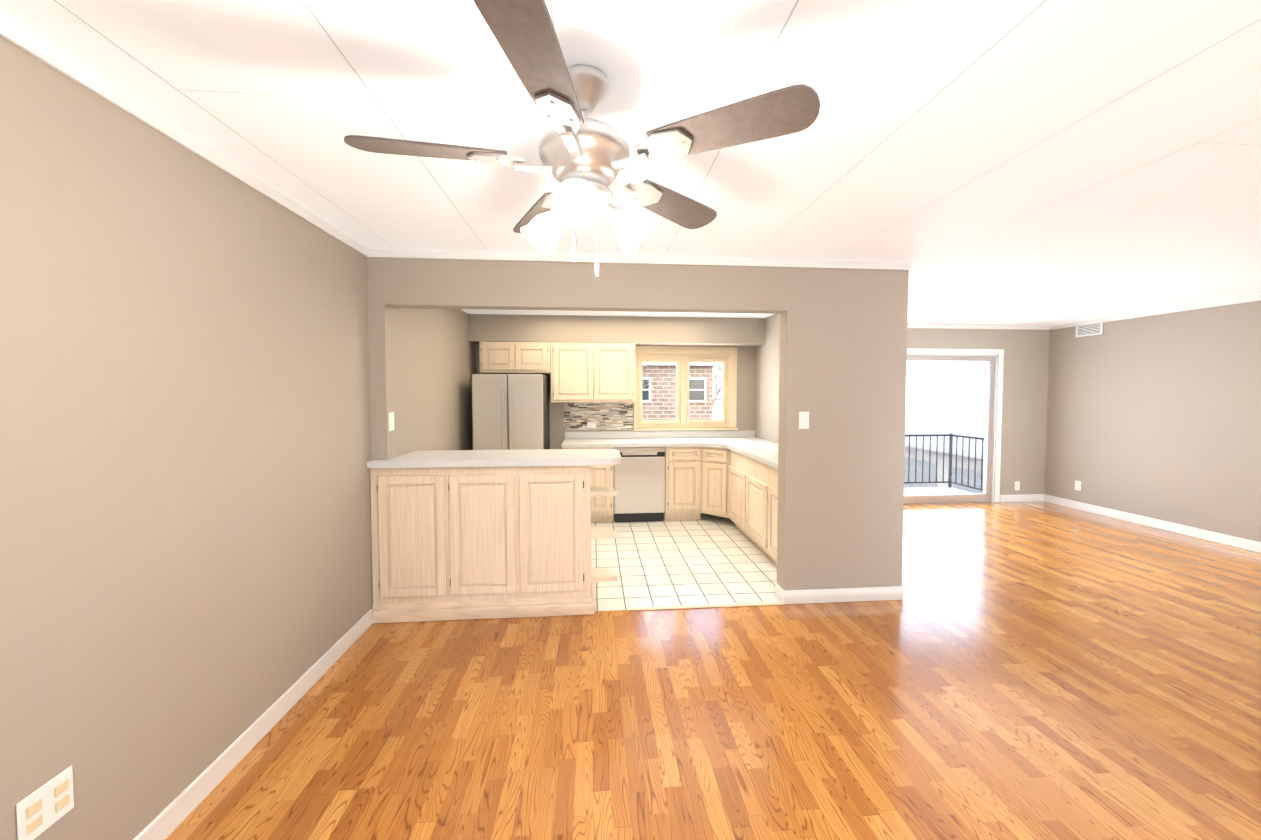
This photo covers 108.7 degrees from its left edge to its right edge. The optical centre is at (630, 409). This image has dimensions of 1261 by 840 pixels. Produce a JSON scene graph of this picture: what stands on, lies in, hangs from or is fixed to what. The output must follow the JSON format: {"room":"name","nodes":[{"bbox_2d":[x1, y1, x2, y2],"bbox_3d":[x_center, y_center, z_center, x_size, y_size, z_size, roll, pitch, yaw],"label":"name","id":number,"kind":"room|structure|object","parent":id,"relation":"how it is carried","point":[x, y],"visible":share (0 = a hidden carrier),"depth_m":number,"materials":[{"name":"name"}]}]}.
{"room":"empty dining room","nodes":[
{"label":"empty dining room","id":0,"kind":"room"},
{"bbox_2d":[0,36,1260,839],"bbox_3d":[2.220,0.223,1.474,7.770,2.350,8.900,0,2,-5],"label":"wall","id":1,"kind":"structure","parent":0,"point":[210,378],"depth_m":1.97,"materials":[{"name":"beige paint"}]},
{"bbox_2d":[16,765,73,839],"bbox_3d":[-1.494,1.015,1.159,0.009,0.118,0.118,0,2,-5],"label":"outlet","id":2,"kind":"object","parent":1,"relation":"attached to","point":[43,808],"visible":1,"depth_m":1.15,"materials":[{"name":"white plastic"}]},
{"bbox_2d":[0,12,367,256],"bbox_3d":[-1.389,-0.868,-0.170,0.012,0.050,6.000,0,2,-5],"label":"crown molding","id":3,"kind":"structure","parent":1,"relation":"attached to","point":[42,50],"depth_m":1.41,"materials":[{"name":"white wood"}]},
{"bbox_2d":[133,609,371,839],"bbox_3d":[-1.388,1.408,-0.098,0.013,0.095,5.920,0,2,-5],"label":"baseboard","id":4,"kind":"structure","parent":1,"relation":"attached to","point":[171,818],"depth_m":1.79,"materials":[{"name":"white wood"}]},
{"bbox_2d":[389,412,393,430],"bbox_3d":[-1.543,0.076,2.924,0.009,0.118,0.072,0,2,-5],"label":"light switch","id":5,"kind":"object","parent":1,"relation":"attached to","point":[391,421],"visible":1,"depth_m":2.91,"materials":[{"name":"white plastic"}]},
{"bbox_2d":[479,342,550,373],"bbox_3d":[-1.329,-0.605,5.305,0.795,0.350,0.318,0,2,-5],"label":"upper cabinet","id":6,"kind":"object","parent":1,"relation":"attached to","point":[495,357],"depth_m":5.15,"materials":[{"name":"brown wood"}]},
{"bbox_2d":[551,342,634,401],"bbox_3d":[-0.441,-0.438,5.385,0.975,0.690,0.318,0,2,-5],"label":"upper cabinet","id":7,"kind":"object","parent":1,"relation":"attached to","point":[591,372],"depth_m":5.23,"materials":[{"name":"brown wood"}]},
{"bbox_2d":[564,402,632,429],"bbox_3d":[-0.394,0.076,5.563,0.847,0.344,0.009,0,2,-5],"label":"backsplash","id":8,"kind":"structure","parent":1,"relation":"attached to","point":[605,415],"depth_m":5.56,"materials":[{"name":"tile"}]},
{"bbox_2d":[587,422,595,427],"bbox_3d":[-0.476,0.186,5.552,0.110,0.070,0.004,0,2,-5],"label":"outlet","id":9,"kind":"object","parent":8,"relation":"attached to","point":[591,424],"visible":1,"depth_m":5.55,"materials":[{"name":"white plastic"}]},
{"bbox_2d":[368,249,911,270],"bbox_3d":[0.157,-0.981,2.960,3.552,0.050,0.012,0,2,-5],"label":"crown molding","id":10,"kind":"structure","parent":1,"relation":"attached to","point":[379,253],"depth_m":2.95,"materials":[{"name":"white wood"}]},
{"bbox_2d":[566,430,753,437],"bbox_3d":[0.388,0.306,5.629,2.386,0.084,0.019,0,2,-5],"label":"backsplash","id":11,"kind":"structure","parent":1,"relation":"attached to","point":[740,433],"depth_m":5.62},
{"bbox_2d":[634,346,737,430],"bbox_3d":[0.692,-0.269,5.675,1.318,1.048,0.145,0,2,-5],"label":"kitchen window","id":12,"kind":"structure","parent":1,"relation":"in","point":[726,356],"depth_m":5.67,"materials":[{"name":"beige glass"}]},
{"bbox_2d":[799,411,808,428],"bbox_3d":[1.184,0.070,3.084,0.072,0.118,0.009,0,2,-5],"label":"light switch","id":13,"kind":"object","parent":1,"relation":"attached to","point":[803,420],"visible":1,"depth_m":3.08,"materials":[{"name":"white plastic"}]},
{"bbox_2d":[777,585,902,603],"bbox_3d":[1.480,1.291,3.151,0.873,0.095,0.013,0,2,-5],"label":"baseboard","id":14,"kind":"structure","parent":1,"relation":"attached to","point":[891,592],"depth_m":3.15,"materials":[{"name":"white wood"}]},
{"bbox_2d":[904,348,1003,503],"bbox_3d":[3.589,0.219,5.961,2.670,2.035,0.148,0,2,-5],"label":"sliding door","id":15,"kind":"structure","parent":1,"relation":"attached to","point":[994,358],"depth_m":6.00,"materials":[{"name":"white glass"}]},
{"bbox_2d":[907,324,1051,329],"bbox_3d":[3.629,-1.085,5.855,3.870,0.050,0.012,0,2,-5],"label":"crown molding","id":16,"kind":"structure","parent":1,"relation":"attached to","point":[908,325],"depth_m":5.93,"materials":[{"name":"white wood"}]},
{"bbox_2d":[1015,481,1019,489],"bbox_3d":[5.183,1.019,6.061,0.072,0.118,0.008,0,2,-5],"label":"wall jack","id":17,"kind":"object","parent":1,"relation":"attached to","point":[1017,485],"visible":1,"depth_m":6.06,"materials":[{"name":"white plastic"}]},
{"bbox_2d":[1000,494,1044,501],"bbox_3d":[5.248,1.186,6.072,0.620,0.095,0.013,0,2,-5],"label":"baseboard","id":18,"kind":"structure","parent":1,"relation":"attached to","point":[1031,497],"depth_m":6.07,"materials":[{"name":"white wood"}]},
{"bbox_2d":[1075,481,1080,490],"bbox_3d":[5.616,0.952,5.678,0.009,0.118,0.072,0,2,-5],"label":"outlet","id":19,"kind":"object","parent":1,"relation":"attached to","point":[1078,485],"visible":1,"depth_m":5.67,"materials":[{"name":"white plastic"}]},
{"bbox_2d":[1075,320,1102,336],"bbox_3d":[5.618,-0.994,5.543,0.015,0.175,0.300,0,2,-5],"label":"air vent","id":20,"kind":"object","parent":1,"relation":"in","point":[1092,329],"visible":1,"depth_m":5.53,"materials":[{"name":"white plastic"}]},
{"bbox_2d":[1045,494,1260,552],"bbox_3d":[5.934,1.339,1.822,0.016,0.095,8.600,0,2,-5],"label":"baseboard","id":21,"kind":"structure","parent":1,"relation":"attached to","point":[1229,540],"depth_m":4.83,"materials":[{"name":"white wood"}]},
{"bbox_2d":[1052,295,1260,328],"bbox_3d":[5.936,-0.937,1.741,0.012,0.050,8.600,0,2,-5],"label":"crown molding","id":22,"kind":"structure","parent":1,"relation":"attached to","point":[1257,297],"depth_m":4.74,"materials":[{"name":"white wood"}]},
{"bbox_2d":[0,0,1260,325],"bbox_3d":[2.220,-1.011,1.430,7.770,0.120,8.900,0,2,-5],"label":"ceiling","id":23,"kind":"structure","parent":0,"point":[1016,162],"depth_m":1.51,"materials":[{"name":"paint"}]},
{"bbox_2d":[344,0,819,276],"bbox_3d":[-0.168,-0.660,1.293,1.181,0.569,1.201,0,2,-5],"label":"ceiling fan","id":24,"kind":"object","parent":23,"relation":"hanging from","point":[585,160],"visible":1,"depth_m":1.19,"materials":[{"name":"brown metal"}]},
{"bbox_2d":[591,513,779,610],"bbox_3d":[-0.082,1.353,4.411,3.660,0.120,2.750,0,2,-5],"label":"floor","id":25,"kind":"structure","parent":0,"point":[708,559],"depth_m":3.82,"materials":[{"name":"tile"}]},
{"bbox_2d":[375,469,462,622],"bbox_3d":[-1.358,0.848,3.095,0.491,0.985,0.464,0,2,-5],"label":"base cabinet","id":26,"kind":"object","parent":25,"relation":"on","point":[417,579],"depth_m":2.87,"materials":[{"name":"brown wood"}]},
{"bbox_2d":[367,449,620,468],"bbox_3d":[-0.864,0.330,3.132,1.585,0.042,0.536,0,2,-5],"label":"countertop","id":27,"kind":"structure","parent":26,"relation":"on","point":[433,459],"depth_m":2.94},
{"bbox_2d":[459,465,530,619],"bbox_3d":[-0.965,0.847,3.127,0.574,0.985,0.464,0,2,-5],"label":"base cabinet","id":28,"kind":"object","parent":25,"relation":"on","point":[473,534],"depth_m":2.91,"materials":[{"name":"brown wood"}]},
{"bbox_2d":[472,374,549,449],"bbox_3d":[-1.312,0.441,5.081,0.725,1.655,0.806,0,2,-5],"label":"fridge","id":29,"kind":"object","parent":25,"relation":"on","point":[510,411],"visible":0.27,"depth_m":4.73,"materials":[{"name":"silver metal"}]},
{"bbox_2d":[531,465,594,616],"bbox_3d":[-0.547,0.845,3.162,0.541,0.985,0.464,0,2,-5],"label":"base cabinet","id":30,"kind":"object","parent":25,"relation":"on","point":[562,574],"depth_m":2.94,"materials":[{"name":"brown wood"}]},
{"bbox_2d":[591,478,613,521],"bbox_3d":[-0.494,0.831,5.285,0.568,0.860,0.596,0,2,-5],"label":"base cabinet","id":31,"kind":"object","parent":25,"relation":"on","point":[602,507],"depth_m":5.01,"materials":[{"name":"brown wood"}]},
{"bbox_2d":[614,447,664,521],"bbox_3d":[0.082,0.833,5.320,0.572,0.855,0.560,0,2,-5],"label":"dishwasher","id":32,"kind":"object","parent":25,"relation":"on","point":[639,480],"visible":0.83,"depth_m":5.04,"materials":[{"name":"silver metal"}]},
{"bbox_2d":[663,478,701,520],"bbox_3d":[0.609,0.829,5.352,0.472,0.860,0.645,0,2,-5],"label":"base cabinet","id":33,"kind":"object","parent":25,"relation":"on","point":[683,496],"depth_m":5.09,"materials":[{"name":"brown wood"}]},
{"bbox_2d":[562,438,777,481],"bbox_3d":[0.490,0.412,4.410,2.386,0.040,2.473,0,2,-5],"label":"countertop","id":34,"kind":"structure","parent":33,"relation":"on","point":[684,457],"depth_m":5.00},
{"bbox_2d":[702,478,721,516],"bbox_3d":[1.204,0.830,5.315,0.816,0.860,0.817,0,2,-5],"label":"base cabinet","id":35,"kind":"object","parent":25,"relation":"on","point":[711,487],"depth_m":5.02,"materials":[{"name":"brown wood"}]},
{"bbox_2d":[722,478,745,532],"bbox_3d":[1.344,0.853,4.659,0.645,0.860,0.625,0,2,-5],"label":"base cabinet","id":36,"kind":"object","parent":25,"relation":"on","point":[733,489],"depth_m":4.66,"materials":[{"name":"brown wood"}]},
{"bbox_2d":[742,478,765,553],"bbox_3d":[1.417,0.874,4.081,0.596,0.860,0.540,0,2,-5],"label":"base cabinet","id":37,"kind":"object","parent":25,"relation":"on","point":[754,530],"depth_m":4.06,"materials":[{"name":"brown wood"}]},
{"bbox_2d":[764,478,777,565],"bbox_3d":[1.461,0.894,3.540,0.596,0.860,0.546,0,2,-5],"label":"base cabinet","id":38,"kind":"object","parent":25,"relation":"on","point":[771,483],"depth_m":3.70,"materials":[{"name":"brown wood"}]},
{"bbox_2d":[165,501,1260,839],"bbox_3d":[2.220,1.457,1.518,7.770,0.120,8.900,0,2,-5],"label":"floor","id":39,"kind":"structure","parent":0,"point":[1027,671],"depth_m":2.05,"materials":[{"name":"brown wood"}]},
{"bbox_2d":[634,602,784,610],"bbox_3d":[0.539,1.337,3.082,1.040,0.008,0.040,0,2,-5],"label":"trim","id":40,"kind":"structure","parent":39,"relation":"on","point":[706,606],"depth_m":3.07,"materials":[{"name":"brown wood"}]},
{"label":"outside","id":41,"kind":"structure","parent":0,"visible":0},
{"bbox_2d":[906,405,984,410],"bbox_3d":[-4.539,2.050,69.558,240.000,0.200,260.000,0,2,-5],"label":"ground","id":42,"kind":"structure","parent":41,"point":[944,407],"depth_m":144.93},
{"bbox_2d":[642,362,691,388],"bbox_3d":[-1.062,0.818,11.062,4.960,6.474,4.638,0,2,-5],"label":"trees","id":43,"kind":"object","parent":42,"relation":"on","point":[644,365],"depth_m":11.02,"materials":[{"name":"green plant"}]},
{"bbox_2d":[642,362,721,419],"bbox_3d":[1.066,0.786,21.279,4.400,5.800,7.600,0,2,-5],"label":"building","id":44,"kind":"structure","parent":42,"relation":"on","point":[664,407],"depth_m":17.74,"materials":[{"name":"red brick"}]},
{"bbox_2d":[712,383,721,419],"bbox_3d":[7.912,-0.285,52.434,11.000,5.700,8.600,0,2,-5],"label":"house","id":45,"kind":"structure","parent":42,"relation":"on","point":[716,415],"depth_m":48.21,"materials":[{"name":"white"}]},
{"bbox_2d":[713,366,721,403],"bbox_3d":[7.077,-1.495,38.792,6.772,9.105,7.236,0,2,-5],"label":"trees","id":46,"kind":"object","parent":42,"relation":"on","point":[714,378],"depth_m":38.19,"materials":[{"name":"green plant"}]},
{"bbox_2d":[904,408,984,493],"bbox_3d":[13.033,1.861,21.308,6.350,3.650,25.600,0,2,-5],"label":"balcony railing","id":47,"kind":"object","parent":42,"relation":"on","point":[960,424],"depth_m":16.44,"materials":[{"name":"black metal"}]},
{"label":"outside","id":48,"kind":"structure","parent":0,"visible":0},
{"bbox_2d":[904,487,974,494],"bbox_3d":[3.274,1.373,6.649,3.980,0.180,1.148,0,2,-5],"label":"balcony slab","id":49,"kind":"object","parent":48,"point":[921,490],"depth_m":7.03,"materials":[{"name":"concrete"}]},
{"bbox_2d":[904,433,950,487],"bbox_3d":[3.231,0.824,7.152,3.934,0.880,0.034,0,2,-5],"label":"railing","id":50,"kind":"object","parent":49,"relation":"on","point":[909,435],"depth_m":7.28,"materials":[{"name":"black metal"}]},
{"bbox_2d":[950,433,983,490],"bbox_3d":[5.219,0.838,6.770,0.034,0.880,1.050,0,2,-5],"label":"railing","id":51,"kind":"object","parent":49,"relation":"on","point":[951,436],"depth_m":7.06,"materials":[{"name":"black metal"}]}
]}

